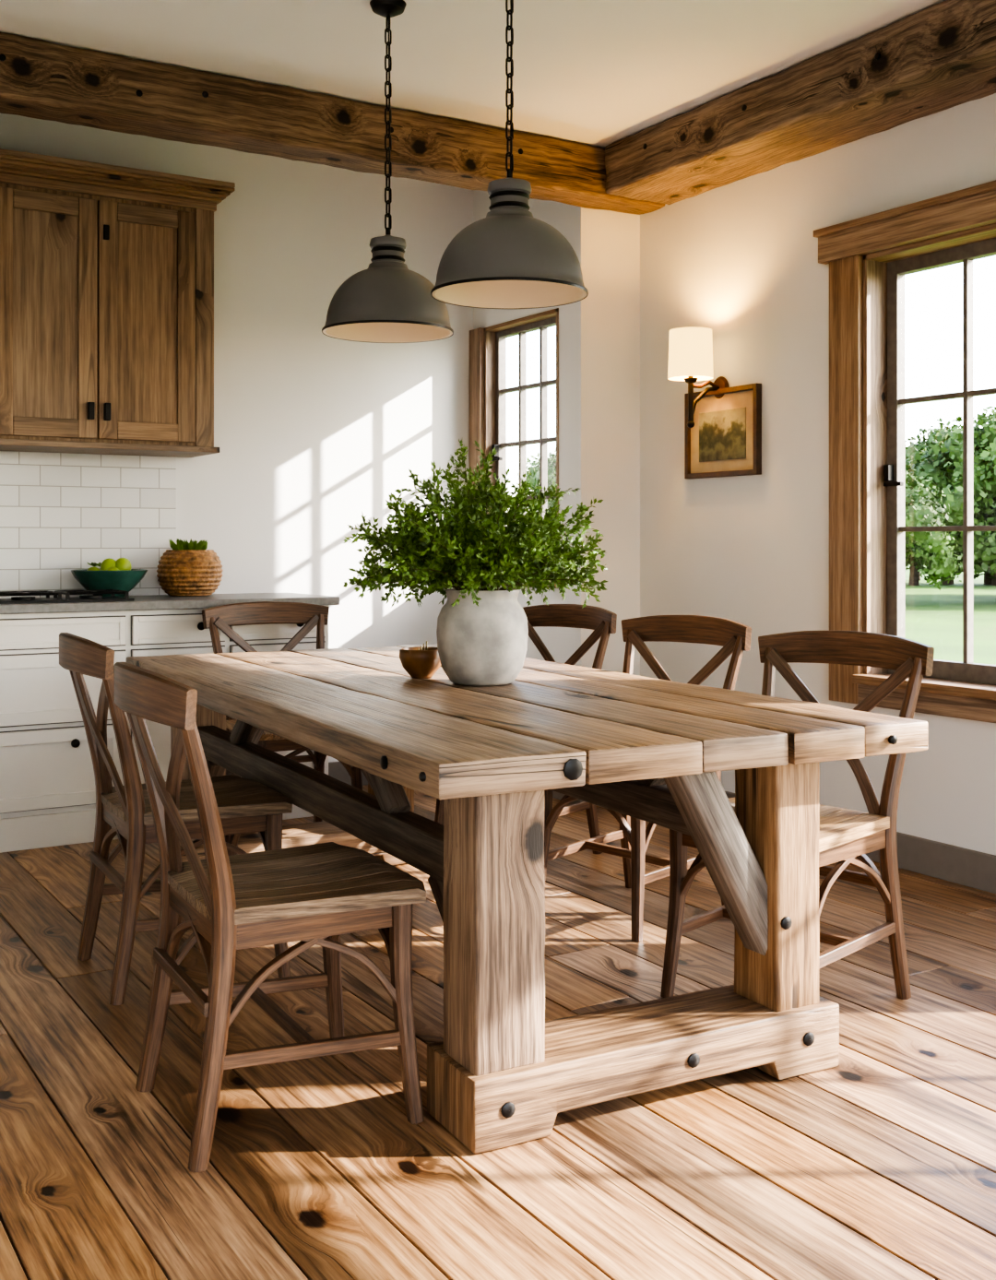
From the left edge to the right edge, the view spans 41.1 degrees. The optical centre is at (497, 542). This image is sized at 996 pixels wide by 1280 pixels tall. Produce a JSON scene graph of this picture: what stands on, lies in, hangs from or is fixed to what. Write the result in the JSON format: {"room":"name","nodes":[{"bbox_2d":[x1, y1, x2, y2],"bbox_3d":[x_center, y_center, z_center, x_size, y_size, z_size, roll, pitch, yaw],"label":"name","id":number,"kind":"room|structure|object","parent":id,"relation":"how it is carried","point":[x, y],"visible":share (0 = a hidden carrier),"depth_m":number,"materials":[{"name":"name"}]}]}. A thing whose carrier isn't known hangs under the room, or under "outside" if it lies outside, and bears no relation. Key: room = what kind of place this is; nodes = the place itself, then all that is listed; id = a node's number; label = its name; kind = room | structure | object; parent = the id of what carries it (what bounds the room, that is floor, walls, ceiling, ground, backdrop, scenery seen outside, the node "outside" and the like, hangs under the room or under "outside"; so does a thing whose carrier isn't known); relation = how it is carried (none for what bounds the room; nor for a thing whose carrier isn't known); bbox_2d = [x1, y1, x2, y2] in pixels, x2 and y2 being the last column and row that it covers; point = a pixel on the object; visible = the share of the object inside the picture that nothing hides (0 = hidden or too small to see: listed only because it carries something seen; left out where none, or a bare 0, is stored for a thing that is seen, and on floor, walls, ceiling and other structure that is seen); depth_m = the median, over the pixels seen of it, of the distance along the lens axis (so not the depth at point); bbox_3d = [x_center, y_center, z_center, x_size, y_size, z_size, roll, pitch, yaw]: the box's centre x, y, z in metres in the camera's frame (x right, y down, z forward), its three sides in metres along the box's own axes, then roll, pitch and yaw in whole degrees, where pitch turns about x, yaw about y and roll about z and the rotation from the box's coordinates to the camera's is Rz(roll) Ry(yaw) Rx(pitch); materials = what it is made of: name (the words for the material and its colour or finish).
{"room":"dining room","nodes":[
{"label":"dining room","id":0,"kind":"room"},
{"bbox_2d":[0,113,473,762],"bbox_3d":[-2.106,-0.455,5.604,4.550,3.250,0.150,0,0,-31],"label":"wall","id":1,"kind":"structure","parent":0,"point":[314,431],"depth_m":6.26,"materials":[{"name":"paint"}]},
{"bbox_2d":[0,450,176,598],"bbox_3d":[-2.657,-0.073,5.174,2.858,0.612,0.008,0,0,-31],"label":"tile backsplash","id":2,"kind":"structure","parent":1,"relation":"attached to","point":[60,514],"depth_m":5.69,"materials":[{"name":"white tile"}]},
{"bbox_2d":[0,148,235,457],"bbox_3d":[-2.068,-0.950,5.285,1.982,1.140,0.431,0,0,-31],"label":"upper cabinet","id":3,"kind":"object","parent":1,"relation":"attached to","point":[107,270],"visible":1,"depth_m":5.39,"materials":[{"name":"brown wood"}]},
{"bbox_2d":[328,761,367,785],"bbox_3d":[-0.569,1.107,6.445,1.010,0.125,0.018,0,0,-31],"label":"baseboard","id":4,"kind":"structure","parent":1,"relation":"attached to","point":[337,770],"depth_m":6.33,"materials":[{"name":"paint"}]},
{"bbox_2d":[0,31,665,216],"bbox_3d":[-1.311,-1.599,4.765,4.727,0.230,0.213,0,0,-31],"label":"ceiling beam","id":5,"kind":"structure","parent":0,"point":[43,80],"depth_m":4.98,"materials":[{"name":"brown wood"}]},
{"bbox_2d":[0,0,943,147],"bbox_3d":[0.177,-1.955,2.338,5.040,0.490,8.105,0,0,-31],"label":"ceiling","id":6,"kind":"structure","parent":0,"point":[598,73],"depth_m":4.54,"materials":[{"name":"paint"}]},
{"bbox_2d":[321,0,453,343],"bbox_3d":[-0.349,-1.187,4.219,0.418,1.046,0.418,0,0,16],"label":"pendant lamp","id":7,"kind":"object","parent":6,"relation":"hanging from","point":[385,302],"visible":1,"depth_m":4.13,"materials":[{"name":"grey metal"}]},
{"bbox_2d":[430,0,588,308],"bbox_3d":[0.031,-1.183,3.529,0.418,1.054,0.418,0,0,16],"label":"pendant lamp","id":8,"kind":"object","parent":6,"relation":"hanging from","point":[508,258],"visible":1,"depth_m":3.43,"materials":[{"name":"grey metal"}]},
{"bbox_2d":[0,784,995,1279],"bbox_3d":[0.173,1.220,2.335,4.730,0.100,7.805,0,0,-31],"label":"floor","id":9,"kind":"structure","parent":0,"point":[878,1164],"depth_m":2.66,"materials":[{"name":"brown wood"}]},
{"bbox_2d":[0,604,328,853],"bbox_3d":[-2.285,0.720,5.051,3.362,0.900,0.603,0,0,-31],"label":"base cabinet","id":10,"kind":"object","parent":9,"relation":"on","point":[48,788],"visible":0.43,"depth_m":5.13,"materials":[{"name":"beige paint"}]},
{"bbox_2d":[0,592,339,614],"bbox_3d":[-2.276,0.252,5.065,3.392,0.036,0.573,0,0,-31],"label":"countertop","id":11,"kind":"structure","parent":10,"relation":"on","point":[154,602],"depth_m":5.35,"materials":[{"name":"stone"}]},
{"bbox_2d":[0,589,134,604],"bbox_3d":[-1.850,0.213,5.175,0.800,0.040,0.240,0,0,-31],"label":"gas cooktop","id":12,"kind":"object","parent":11,"relation":"in","point":[89,598],"visible":1,"depth_m":5.19,"materials":[{"name":"black metal"}]},
{"bbox_2d":[71,568,147,597],"bbox_3d":[-1.636,0.174,5.592,0.314,0.117,0.314,0,0,-31],"label":"fruit bowl","id":13,"kind":"object","parent":11,"relation":"on","point":[126,580],"visible":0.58,"depth_m":5.49,"materials":[{"name":"green ceramic"}]},
{"bbox_2d":[86,557,131,570],"bbox_3d":[-1.641,0.124,5.593,0.190,0.119,0.164,0,0,-4],"label":"limes","id":14,"kind":"object","parent":13,"relation":"in","point":[121,563],"visible":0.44,"depth_m":5.57,"materials":[{"name":"green plant"}]},
{"bbox_2d":[156,538,223,596],"bbox_3d":[-1.340,0.108,5.779,0.282,0.251,0.282,0,0,-31],"label":"woven planter","id":15,"kind":"object","parent":11,"relation":"on","point":[190,569],"visible":1,"depth_m":5.68,"materials":[{"name":"brown wicker"}]},
{"bbox_2d":[59,632,292,1005],"bbox_3d":[-0.894,0.708,3.641,0.579,0.931,0.538,0,0,-28],"label":"dining chair","id":16,"kind":"object","parent":9,"relation":"on","point":[244,805],"visible":0.78,"depth_m":3.51,"materials":[{"name":"brown wood"}]},
{"bbox_2d":[114,662,426,1172],"bbox_3d":[-0.486,0.708,2.753,0.579,0.931,0.538,0,0,-28],"label":"dining chair","id":17,"kind":"object","parent":9,"relation":"on","point":[316,894],"visible":1,"depth_m":2.64,"materials":[{"name":"brown wood"}]},
{"bbox_2d":[201,601,362,822],"bbox_3d":[-0.823,0.708,5.186,0.538,0.931,0.579,0,0,-29],"label":"dining chair","id":18,"kind":"object","parent":9,"relation":"on","point":[222,617],"visible":0.37,"depth_m":5.37,"materials":[{"name":"brown wood"}]},
{"bbox_2d":[434,604,616,853],"bbox_3d":[0.092,0.708,5.015,0.579,0.931,0.538,0,0,-43],"label":"dining chair","id":19,"kind":"object","parent":9,"relation":"on","point":[603,622],"visible":0.16,"depth_m":5.10,"materials":[{"name":"brown wood"}]},
{"bbox_2d":[125,643,927,1153],"bbox_3d":[-0.169,0.784,3.803,1.228,0.772,2.558,0,0,-28],"label":"dining table","id":20,"kind":"object","parent":9,"relation":"on","point":[650,750],"visible":0.84,"depth_m":2.90,"materials":[{"name":"brown wood"}]},
{"bbox_2d":[399,640,440,678],"bbox_3d":[-0.226,0.346,3.917,0.132,0.105,0.132,0,0,-31],"label":"wooden bowl","id":21,"kind":"object","parent":20,"relation":"on","point":[422,662],"visible":0.96,"depth_m":3.87,"materials":[{"name":"brown wood"}]},
{"bbox_2d":[436,588,528,686],"bbox_3d":[-0.044,0.266,3.764,0.260,0.265,0.260,0,0,-31],"label":"ceramic vase","id":22,"kind":"object","parent":20,"relation":"on","point":[485,644],"visible":0.94,"depth_m":3.66,"materials":[{"name":"white ceramic"}]},
{"bbox_2d":[343,438,608,608],"bbox_3d":[-0.065,-0.048,3.785,0.762,0.497,0.778,0,0,4],"label":"greenery","id":23,"kind":"object","parent":22,"relation":"in","point":[473,546],"visible":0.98,"depth_m":3.66,"materials":[{"name":"green plant"}]},
{"bbox_2d":[544,615,751,941],"bbox_3d":[0.447,0.708,4.223,0.579,0.931,0.538,0,0,-43],"label":"dining chair","id":24,"kind":"object","parent":9,"relation":"on","point":[735,637],"visible":0.41,"depth_m":4.27,"materials":[{"name":"brown wood"}]},
{"bbox_2d":[660,630,934,999],"bbox_3d":[0.761,0.708,3.431,0.579,0.931,0.538,0,0,-43],"label":"dining chair","id":25,"kind":"object","parent":9,"relation":"on","point":[845,835],"visible":0.56,"depth_m":3.40,"materials":[{"name":"brown wood"}]},
{"bbox_2d":[473,189,573,663],"bbox_3d":[0.114,-0.455,6.439,0.110,3.250,1.040,0,0,-31],"label":"wall","id":26,"kind":"structure","parent":0,"point":[559,641],"depth_m":6.06,"materials":[{"name":"white paint"}]},
{"bbox_2d":[469,308,558,588],"bbox_3d":[0.099,-0.430,6.407,0.170,1.280,0.770,0,0,-31],"label":"window","id":27,"kind":"structure","parent":26,"relation":"in","point":[488,390],"depth_m":6.61,"materials":[{"name":"brown wood"}]},
{"bbox_2d":[573,204,639,675],"bbox_3d":[0.563,-0.455,6.069,0.490,3.250,0.060,0,0,-31],"label":"wall pier","id":28,"kind":"object","parent":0,"point":[607,243],"depth_m":6.00,"materials":[{"name":"white paint"}]},
{"bbox_2d":[604,0,995,204],"bbox_3d":[2.339,-1.601,2.978,0.371,0.227,6.644,0,0,-31],"label":"ceiling beam","id":29,"kind":"structure","parent":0,"point":[937,58],"depth_m":4.72,"materials":[{"name":"brown wood"}]},
{"bbox_2d":[640,92,995,855],"bbox_3d":[2.507,-0.270,3.205,0.160,2.880,6.855,0,0,-31],"label":"wall","id":30,"kind":"structure","parent":0,"point":[738,260],"depth_m":5.31,"materials":[{"name":"paint"}]},
{"bbox_2d":[667,327,728,427],"bbox_3d":[0.833,-0.677,5.537,0.263,0.406,0.188,0,0,-31],"label":"wall sconce","id":31,"kind":"object","parent":30,"relation":"attached to","point":[690,349],"visible":1,"depth_m":5.45,"materials":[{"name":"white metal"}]},
{"bbox_2d":[684,382,761,478],"bbox_3d":[0.941,-0.460,5.582,0.030,0.370,0.455,0,0,-31],"label":"picture frame","id":32,"kind":"object","parent":30,"relation":"attached to","point":[725,438],"visible":0.9,"depth_m":5.56,"materials":[{"name":"brown wood"}]},
{"bbox_2d":[552,791,995,893],"bbox_3d":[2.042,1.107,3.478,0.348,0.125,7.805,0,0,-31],"label":"baseboard","id":33,"kind":"structure","parent":30,"relation":"attached to","point":[977,870],"depth_m":4.59,"materials":[{"name":"paint"}]},
{"bbox_2d":[813,179,995,722],"bbox_3d":[1.750,-0.295,4.386,0.220,1.790,1.740,0,0,-31],"label":"window","id":34,"kind":"structure","parent":30,"relation":"in","point":[870,257],"depth_m":4.93,"materials":[{"name":"brown wood"}]},
{"label":"outside","id":35,"kind":"structure","parent":0,"visible":0},
{"bbox_2d":[905,564,995,664],"bbox_3d":[38.652,1.495,93.938,156.070,0.150,280.000,0,0,-31],"label":"lawn","id":36,"kind":"structure","parent":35,"point":[933,615],"depth_m":24.78,"materials":[{"name":"green plant"}]},
{"bbox_2d":[516,448,556,530],"bbox_3d":[2.109,-1.071,48.499,3.341,4.998,3.831,0,0,24],"label":"tree","id":37,"kind":"object","parent":36,"relation":"on","point":[538,455],"visible":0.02,"depth_m":48.46,"materials":[{"name":"green plant"}]},
{"bbox_2d":[526,448,556,530],"bbox_3d":[2.498,-0.818,41.795,3.440,4.488,3.001,0,0,-41],"label":"tree","id":38,"kind":"object","parent":36,"relation":"on","point":[551,468],"visible":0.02,"depth_m":41.42,"materials":[{"name":"green plant"}]},
{"bbox_2d":[905,557,923,580],"bbox_3d":[15.735,-0.196,49.580,3.461,3.249,2.867,0,0,-39],"label":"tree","id":39,"kind":"object","parent":36,"relation":"on","point":[908,562],"visible":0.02,"depth_m":49.12,"materials":[{"name":"green plant"}]},
{"bbox_2d":[905,455,925,585],"bbox_3d":[13.516,-0.741,43.826,3.322,4.334,2.897,0,0,23],"label":"tree","id":40,"kind":"object","parent":36,"relation":"on","point":[914,574],"visible":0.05,"depth_m":43.57,"materials":[{"name":"green plant"}]},
{"bbox_2d":[905,464,962,590],"bbox_3d":[8.948,-0.292,29.892,3.084,3.441,3.160,0,0,26],"label":"tree","id":41,"kind":"object","parent":36,"relation":"on","point":[920,504],"visible":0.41,"depth_m":28.81,"materials":[{"name":"green plant"}]},
{"bbox_2d":[905,417,962,584],"bbox_3d":[15.209,-1.365,44.341,4.284,5.589,3.737,0,0,-25],"label":"tree","id":42,"kind":"object","parent":36,"relation":"on","point":[942,432],"visible":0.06,"depth_m":44.06,"materials":[{"name":"green plant"}]},
{"bbox_2d":[905,405,995,580],"bbox_3d":[11.886,-1.170,30.990,4.670,5.209,4.785,0,0,-30],"label":"tree","id":43,"kind":"object","parent":36,"relation":"on","point":[952,452],"visible":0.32,"depth_m":30.73,"materials":[{"name":"green plant"}]},
{"bbox_2d":[906,408,995,603],"bbox_3d":[11.881,-0.969,30.505,5.122,4.807,4.242,0,0,19],"label":"tree","id":44,"kind":"object","parent":36,"relation":"on","point":[955,495],"visible":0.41,"depth_m":29.65,"materials":[{"name":"green plant"}]},
{"bbox_2d":[956,563,991,584],"bbox_3d":[16.417,-0.709,44.311,3.836,4.279,3.930,0,0,-21],"label":"tree","id":45,"kind":"object","parent":36,"relation":"on","point":[987,581],"visible":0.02,"depth_m":44.29,"materials":[{"name":"green plant"}]},
{"bbox_2d":[992,502,995,585],"bbox_3d":[16.279,-1.035,43.139,4.361,4.942,5.265,0,0,3],"label":"tree","id":46,"kind":"object","parent":36,"relation":"on","point":[994,575],"visible":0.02,"depth_m":43.24,"materials":[{"name":"green plant"}]}
]}

